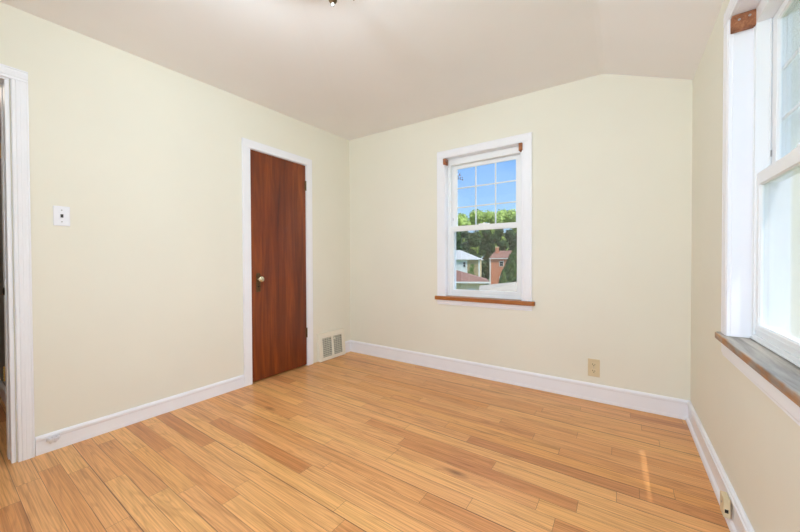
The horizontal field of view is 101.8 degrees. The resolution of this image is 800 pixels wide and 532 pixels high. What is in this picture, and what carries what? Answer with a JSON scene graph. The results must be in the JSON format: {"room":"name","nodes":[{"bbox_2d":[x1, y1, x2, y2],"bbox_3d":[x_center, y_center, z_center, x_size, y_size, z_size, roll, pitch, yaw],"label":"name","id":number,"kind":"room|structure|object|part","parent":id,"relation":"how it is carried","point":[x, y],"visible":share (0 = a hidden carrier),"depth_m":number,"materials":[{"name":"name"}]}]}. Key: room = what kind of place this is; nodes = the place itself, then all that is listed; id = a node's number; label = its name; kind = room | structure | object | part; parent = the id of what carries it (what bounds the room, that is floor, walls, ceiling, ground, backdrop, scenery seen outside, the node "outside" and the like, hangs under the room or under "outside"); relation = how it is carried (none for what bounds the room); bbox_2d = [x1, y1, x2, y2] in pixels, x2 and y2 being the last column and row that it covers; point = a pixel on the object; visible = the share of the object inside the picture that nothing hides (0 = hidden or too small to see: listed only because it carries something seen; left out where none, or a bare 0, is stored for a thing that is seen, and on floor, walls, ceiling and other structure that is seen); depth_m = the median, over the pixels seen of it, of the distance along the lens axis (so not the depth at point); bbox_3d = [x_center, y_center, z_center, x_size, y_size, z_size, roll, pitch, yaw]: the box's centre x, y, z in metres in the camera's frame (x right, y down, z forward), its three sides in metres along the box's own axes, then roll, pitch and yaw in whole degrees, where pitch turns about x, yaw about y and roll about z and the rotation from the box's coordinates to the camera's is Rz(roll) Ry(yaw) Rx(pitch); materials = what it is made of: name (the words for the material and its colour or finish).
{"room":"empty bedroom","nodes":[
{"label":"empty bedroom","id":0,"kind":"room"},
{"bbox_2d":[0,137,5,385],"bbox_3d":[-2.798,-0.278,2.383,1.778,2.620,0.100,0,1,34],"label":"wall","id":1,"kind":"structure","parent":0,"point":[2,334],"depth_m":2.57,"materials":[{"name":"grey paint"}]},
{"bbox_2d":[0,379,5,405],"bbox_3d":[-2.842,0.982,2.360,1.739,0.100,0.020,0,1,34],"label":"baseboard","id":2,"kind":"structure","parent":1,"relation":"attached to","point":[2,386],"depth_m":2.48,"materials":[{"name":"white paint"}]},
{"bbox_2d":[0,2,349,461],"bbox_3d":[-1.556,-0.285,2.516,0.120,2.620,3.650,0,1,34],"label":"wall","id":3,"kind":"structure","parent":0,"point":[137,301],"depth_m":2.14,"materials":[{"name":"paint"}]},
{"bbox_2d":[0,64,34,462],"bbox_3d":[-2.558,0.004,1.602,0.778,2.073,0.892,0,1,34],"label":"door frame","id":4,"kind":"structure","parent":3,"relation":"in","point":[18,78],"depth_m":1.72,"materials":[{"name":"white paint"}]},
{"bbox_3d":[-2.248,-1.001,1.375,0.018,0.060,0.892,0,1,34],"label":"casing","id":5,"kind":"part","parent":4,"relation":"part of","materials":[{"name":"white paint"}]},
{"bbox_3d":[-2.009,0.031,1.731,0.018,2.012,0.060,0,1,34],"label":"casing","id":6,"kind":"part","parent":4,"relation":"part of","materials":[{"name":"white paint"}]},
{"bbox_2d":[53,205,69,225],"bbox_3d":[-1.929,-0.285,1.854,0.009,0.112,0.068,0,1,34],"label":"wall plate","id":7,"kind":"object","parent":3,"relation":"attached to","point":[61,214],"visible":1,"depth_m":1.85,"materials":[{"name":"white plastic"}]},
{"bbox_2d":[35,375,244,455],"bbox_3d":[-1.654,0.978,2.261,0.015,0.102,1.186,0,1,34],"label":"baseboard","id":8,"kind":"structure","parent":3,"relation":"attached to","point":[70,435],"depth_m":2.11,"materials":[{"name":"white paint"}]},
{"bbox_2d":[39,434,59,443],"bbox_3d":[-1.949,0.963,1.802,0.018,0.061,0.092,0,1,34],"label":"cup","id":9,"kind":"object","parent":8,"relation":"attached to","point":[50,440],"visible":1,"depth_m":1.81,"materials":[{"name":"white plastic"}]},
{"bbox_2d":[241,137,312,386],"bbox_3d":[-1.141,-0.033,3.063,0.186,2.100,0.741,0,1,34],"label":"door","id":10,"kind":"structure","parent":3,"relation":"in","point":[277,236],"depth_m":3.00,"materials":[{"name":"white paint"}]},
{"bbox_3d":[-1.302,0.006,2.767,0.018,2.030,0.070,0,1,34],"label":"casing","id":11,"kind":"part","parent":10,"relation":"part of","materials":[{"name":"white paint"}]},
{"bbox_3d":[-1.219,0.115,2.838,0.060,0.054,0.054,0,1,34],"label":"knob","id":12,"kind":"part","parent":10,"relation":"part of","materials":[{"name":"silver metal"}]},
{"bbox_3d":[-1.117,-1.048,3.031,0.018,0.069,0.741,0,1,34],"label":"casing","id":13,"kind":"part","parent":10,"relation":"part of","materials":[{"name":"white paint"}]},
{"bbox_3d":[-0.924,-0.003,3.321,0.018,2.030,0.070,0,1,34],"label":"casing","id":14,"kind":"part","parent":10,"relation":"part of","materials":[{"name":"white paint"}]},
{"bbox_2d":[317,328,345,361],"bbox_3d":[-0.746,0.859,3.560,0.049,0.291,0.376,0,1,34],"label":"air vent","id":15,"kind":"object","parent":3,"relation":"in","point":[330,344],"visible":1,"depth_m":3.54,"materials":[{"name":"beige metal"}]},
{"bbox_2d":[322,337,331,356],"bbox_3d":[-0.786,0.870,3.494,0.027,0.200,0.128,0,1,34],"label":"grille","id":16,"kind":"object","parent":15,"relation":"attached to","point":[326,341],"depth_m":3.49,"materials":[{"name":"beige metal"}]},
{"bbox_3d":[-0.763,0.861,3.572,0.008,0.282,0.364,0,1,34],"label":"plate","id":17,"kind":"part","parent":15,"relation":"part of","materials":[{"name":"metal"}]},
{"bbox_2d":[333,334,341,353],"bbox_3d":[-0.698,0.868,3.623,0.027,0.200,0.126,0,1,34],"label":"grille","id":18,"kind":"object","parent":15,"relation":"attached to","point":[337,338],"depth_m":3.62,"materials":[{"name":"beige metal"}]},
{"bbox_2d":[345,340,350,352],"bbox_3d":[-0.615,0.940,3.783,0.015,0.131,0.130,0,1,34],"label":"baseboard","id":19,"kind":"structure","parent":3,"relation":"attached to","point":[347,343],"depth_m":3.79,"materials":[{"name":"white paint"}]},
{"bbox_2d":[0,0,723,139],"bbox_3d":[-0.319,-1.368,1.535,3.021,0.352,3.450,0,1,34],"label":"ceiling","id":20,"kind":"structure","parent":0,"point":[350,69],"depth_m":2.04,"materials":[{"name":"paint"}]},
{"bbox_2d":[329,0,353,6],"bbox_3d":[-0.414,-1.338,1.459,0.320,0.100,0.497,0,1,34],"label":"ceiling light","id":21,"kind":"object","parent":20,"relation":"attached to","point":[332,2],"visible":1,"depth_m":1.61,"materials":[{"name":"white glass"}]},
{"bbox_2d":[0,351,729,531],"bbox_3d":[-1.094,1.089,2.102,4.921,0.120,3.450,0,1,34],"label":"floor","id":22,"kind":"structure","parent":0,"point":[350,441],"depth_m":1.67,"materials":[{"name":"brown wood"}]},
{"bbox_2d":[349,74,692,399],"bbox_3d":[0.714,-0.301,3.056,3.021,2.620,0.200,0,1,34],"label":"wall","id":23,"kind":"structure","parent":0,"point":[612,153],"depth_m":2.53,"materials":[{"name":"paint"}]},
{"bbox_2d":[435,132,534,310],"bbox_3d":[0.763,-0.364,2.972,0.919,1.468,0.198,0,1,34],"label":"window","id":24,"kind":"structure","parent":23,"relation":"in","point":[503,149],"depth_m":2.96,"materials":[{"name":"white paint"}]},
{"bbox_3d":[0.398,-0.371,3.139,0.080,1.320,0.018,0,1,34],"label":"casing","id":25,"kind":"part","parent":24,"relation":"part of","materials":[{"name":"white paint"}]},
{"bbox_2d":[443,158,447,165],"bbox_3d":[0.437,-0.994,3.108,0.030,0.055,0.056,0,1,34],"label":"block","id":26,"kind":"object","parent":24,"relation":"attached to","point":[445,161],"visible":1,"depth_m":3.09,"materials":[{"name":"brown wood"}]},
{"bbox_3d":[0.818,-0.047,3.056,0.652,0.620,0.005,0,1,34],"label":"screen frame","id":27,"kind":"part","parent":24,"relation":"part of","materials":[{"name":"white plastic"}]},
{"bbox_3d":[0.721,-1.064,2.907,0.871,0.068,0.018,0,1,34],"label":"casing","id":28,"kind":"part","parent":24,"relation":"part of","materials":[{"name":"white paint"}]},
{"bbox_3d":[0.738,0.308,2.940,0.919,0.035,0.100,0,1,34],"label":"sill","id":29,"kind":"part","parent":24,"relation":"part of","materials":[{"name":"orange wood"}]},
{"bbox_3d":[0.786,-0.373,3.006,0.713,1.322,0.099,0,1,34],"label":"frame","id":30,"kind":"part","parent":24,"relation":"part of","materials":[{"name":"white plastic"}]},
{"bbox_3d":[0.773,-0.058,2.990,0.652,0.650,0.036,0,1,34],"label":"sash","id":31,"kind":"part","parent":24,"relation":"part of","materials":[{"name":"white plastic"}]},
{"bbox_3d":[0.791,-0.656,3.012,0.652,0.630,0.031,0,1,34],"label":"sash","id":32,"kind":"part","parent":24,"relation":"part of","materials":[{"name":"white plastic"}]},
{"bbox_2d":[457,163,515,224],"bbox_3d":[0.795,-0.661,3.017,0.564,0.560,0.007,0,1,34],"label":"grille","id":33,"kind":"object","parent":24,"relation":"attached to","point":[475,165],"depth_m":3.07,"materials":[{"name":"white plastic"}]},
{"bbox_3d":[1.051,-0.368,2.693,0.080,1.320,0.018,0,1,34],"label":"casing","id":34,"kind":"part","parent":24,"relation":"part of","materials":[{"name":"white paint"}]},
{"bbox_2d":[351,340,688,419],"bbox_3d":[0.658,0.945,2.983,3.021,0.131,0.015,0,1,34],"label":"baseboard","id":35,"kind":"structure","parent":23,"relation":"attached to","point":[631,399],"depth_m":2.64,"materials":[{"name":"white paint"}]},
{"bbox_2d":[588,358,599,376],"bbox_3d":[1.456,0.765,2.440,0.078,0.132,0.008,0,1,34],"label":"power outlet","id":36,"kind":"object","parent":23,"relation":"attached to","point":[593,364],"visible":1,"depth_m":2.44,"materials":[{"name":"beige plastic"}]},
{"bbox_2d":[690,0,799,531],"bbox_3d":[1.016,-0.112,0.643,0.200,2.300,3.850,0,1,34],"label":"wall","id":37,"kind":"structure","parent":0,"point":[756,443],"depth_m":1.40,"materials":[{"name":"paint"}]},
{"bbox_2d":[685,400,754,531],"bbox_3d":[0.927,0.972,0.720,0.026,0.131,3.450,0,1,34],"label":"baseboard","id":38,"kind":"structure","parent":37,"relation":"attached to","point":[738,521],"depth_m":1.50,"materials":[{"name":"white paint"}]},
{"bbox_2d":[720,490,730,518],"bbox_3d":[1.304,0.957,1.304,0.023,0.076,0.056,0,1,34],"label":"power outlet","id":39,"kind":"object","parent":38,"relation":"attached to","point":[725,502],"visible":1,"depth_m":1.28,"materials":[{"name":"beige plastic"}]},
{"bbox_2d":[715,0,799,425],"bbox_3d":[1.215,-0.341,1.010,0.186,1.468,0.919,0,1,34],"label":"window","id":40,"kind":"structure","parent":37,"relation":"in","point":[759,163],"depth_m":1.26,"materials":[{"name":"white paint"}]},
{"bbox_3d":[1.383,-0.361,1.373,0.018,1.302,0.080,0,1,34],"label":"casing","id":41,"kind":"part","parent":40,"relation":"part of","materials":[{"name":"white paint"}]},
{"bbox_3d":[1.158,-1.042,1.038,0.018,0.068,0.871,0,1,34],"label":"casing","id":42,"kind":"part","parent":40,"relation":"part of","materials":[{"name":"white paint"}]},
{"bbox_2d":[730,9,755,33],"bbox_3d":[1.374,-0.978,1.300,0.070,0.062,0.026,0,1,34],"label":"block","id":43,"kind":"object","parent":40,"relation":"attached to","point":[746,20],"visible":1,"depth_m":1.29,"materials":[{"name":"brown wood"}]},
{"bbox_3d":[1.181,0.309,1.043,0.096,0.028,0.919,0,1,34],"label":"sill","id":44,"kind":"part","parent":40,"relation":"part of","materials":[{"name":"brown wood"}]},
{"bbox_3d":[1.251,-0.358,0.985,0.099,1.304,0.713,0,1,34],"label":"frame","id":45,"kind":"part","parent":40,"relation":"part of","materials":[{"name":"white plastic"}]},
{"bbox_3d":[1.232,-0.043,1.003,0.036,0.632,0.652,0,1,34],"label":"sash","id":46,"kind":"part","parent":40,"relation":"part of","materials":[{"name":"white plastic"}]},
{"bbox_3d":[1.259,-0.632,0.975,0.031,0.630,0.652,0,1,34],"label":"sash","id":47,"kind":"part","parent":40,"relation":"part of","materials":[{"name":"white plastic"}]},
{"bbox_2d":[783,47,799,119],"bbox_3d":[1.264,-0.637,0.971,0.007,0.560,0.564,0,1,34],"label":"grille","id":48,"kind":"object","parent":40,"relation":"attached to","point":[786,62],"depth_m":1.20,"materials":[{"name":"white plastic"}]},
{"label":"outside","id":49,"kind":"structure","parent":0,"visible":0},
{"bbox_3d":[26.412,4.091,78.902,280.000,0.500,280.000,0,1,34],"label":"ground","id":50,"kind":"structure","parent":49,"visible":0},
{"bbox_2d":[456,232,462,250],"bbox_3d":[12.566,-2.310,75.628,4.732,12.508,4.596,0,1,-7],"label":"tree","id":51,"kind":"object","parent":50,"relation":"on","point":[459,238],"visible":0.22,"depth_m":74.75,"materials":[{"name":"green plant"}]},
{"bbox_2d":[457,213,470,243],"bbox_3d":[16.733,-5.631,91.246,8.301,18.720,8.043,0,1,8],"label":"tree","id":52,"kind":"object","parent":50,"relation":"on","point":[462,220],"visible":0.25,"depth_m":89.51,"materials":[{"name":"green plant"}]},
{"bbox_2d":[460,231,470,251],"bbox_3d":[16.661,-2.762,84.168,4.908,13.551,4.698,0,1,-6],"label":"tree","id":53,"kind":"object","parent":50,"relation":"on","point":[465,245],"visible":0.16,"depth_m":83.76,"materials":[{"name":"green plant"}]},
{"bbox_2d":[456,250,483,276],"bbox_3d":[10.348,0.590,60.461,9.700,7.100,7.200,0,1,17],"label":"house","id":54,"kind":"structure","parent":50,"relation":"on","point":[464,260],"depth_m":56.74,"materials":[{"name":"beige brick"}]},
{"bbox_2d":[456,270,489,297],"bbox_3d":[5.208,2.472,33.233,7.350,4.070,5.750,0,1,12],"label":"garage","id":55,"kind":"structure","parent":50,"relation":"on","point":[466,281],"depth_m":30.50,"materials":[{"name":"beige paint"}]},
{"bbox_2d":[464,231,486,276],"bbox_3d":[17.655,-2.207,75.503,5.546,12.263,4.291,0,1,21],"label":"tree","id":56,"kind":"object","parent":50,"relation":"on","point":[473,239],"visible":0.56,"depth_m":75.12,"materials":[{"name":"green plant"}]},
{"bbox_2d":[468,209,484,256],"bbox_3d":[24.867,-7.554,106.011,9.233,22.123,8.729,0,1,18],"label":"tree","id":57,"kind":"object","parent":50,"relation":"on","point":[479,212],"visible":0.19,"depth_m":104.74,"materials":[{"name":"green plant"}]},
{"bbox_2d":[478,230,494,278],"bbox_3d":[22.591,-2.962,83.895,5.166,13.517,5.239,0,1,-16],"label":"tree","id":58,"kind":"object","parent":50,"relation":"on","point":[486,243],"visible":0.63,"depth_m":82.97,"materials":[{"name":"green plant"}]},
{"bbox_2d":[477,210,505,278],"bbox_3d":[25.638,-6.190,91.802,7.766,19.750,9.215,0,1,32],"label":"tree","id":59,"kind":"object","parent":50,"relation":"on","point":[489,217],"visible":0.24,"depth_m":90.48,"materials":[{"name":"green plant"}]},
{"bbox_3d":[25.249,-9.548,91.708,8.666,13.029,7.435,-1,1,-42],"label":"crown","id":60,"kind":"part","parent":59,"relation":"part of","materials":[{"name":"green plant"}]},
{"bbox_2d":[479,282,516,299],"bbox_3d":[6.615,2.753,17.358,4.650,3.900,4.900,0,1,15],"label":"shed","id":61,"kind":"object","parent":50,"relation":"on","point":[511,286],"visible":0.15,"depth_m":16.56,"materials":[{"name":"beige paint"}]},
{"bbox_2d":[489,229,508,253],"bbox_3d":[23.233,-2.492,75.651,4.757,12.784,4.274,0,1,31],"label":"tree","id":62,"kind":"object","parent":50,"relation":"on","point":[496,238],"visible":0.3,"depth_m":75.03,"materials":[{"name":"green plant"}]},
{"bbox_2d":[489,247,510,283],"bbox_3d":[22.636,0.019,67.231,8.000,7.970,7.580,0,1,17],"label":"brick house","id":63,"kind":"structure","parent":50,"relation":"on","point":[498,259],"depth_m":64.79,"materials":[{"name":"brown brick"}]},
{"bbox_2d":[498,269,507,283],"bbox_3d":[13.635,2.371,43.028,1.587,3.955,1.553,-1,1,-37],"label":"conifer","id":64,"kind":"object","parent":50,"relation":"on","point":[502,279],"visible":0.45,"depth_m":42.77,"materials":[{"name":"green plant"}]},
{"bbox_2d":[496,209,515,250],"bbox_3d":[33.868,-7.647,106.246,9.677,22.229,8.286,0,1,26],"label":"tree","id":65,"kind":"object","parent":50,"relation":"on","point":[504,212],"visible":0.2,"depth_m":104.34,"materials":[{"name":"green plant"}]},
{"bbox_2d":[503,244,516,282],"bbox_3d":[17.143,0.286,45.988,6.126,8.199,6.106,0,1,34],"label":"conifer","id":66,"kind":"object","parent":50,"relation":"on","point":[510,268],"visible":0.35,"depth_m":44.95,"materials":[{"name":"green plant"}]},
{"bbox_2d":[504,229,516,250],"bbox_3d":[28.800,-2.720,83.835,4.510,13.536,4.727,0,1,-1],"label":"tree","id":67,"kind":"object","parent":50,"relation":"on","point":[509,236],"visible":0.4,"depth_m":82.88,"materials":[{"name":"green plant"}]},
{"bbox_2d":[506,213,516,235],"bbox_3d":[33.347,-5.629,92.154,6.291,18.555,8.699,0,1,11],"label":"tree","id":68,"kind":"object","parent":50,"relation":"on","point":[511,218],"visible":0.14,"depth_m":91.12,"materials":[{"name":"green plant"}]}
]}

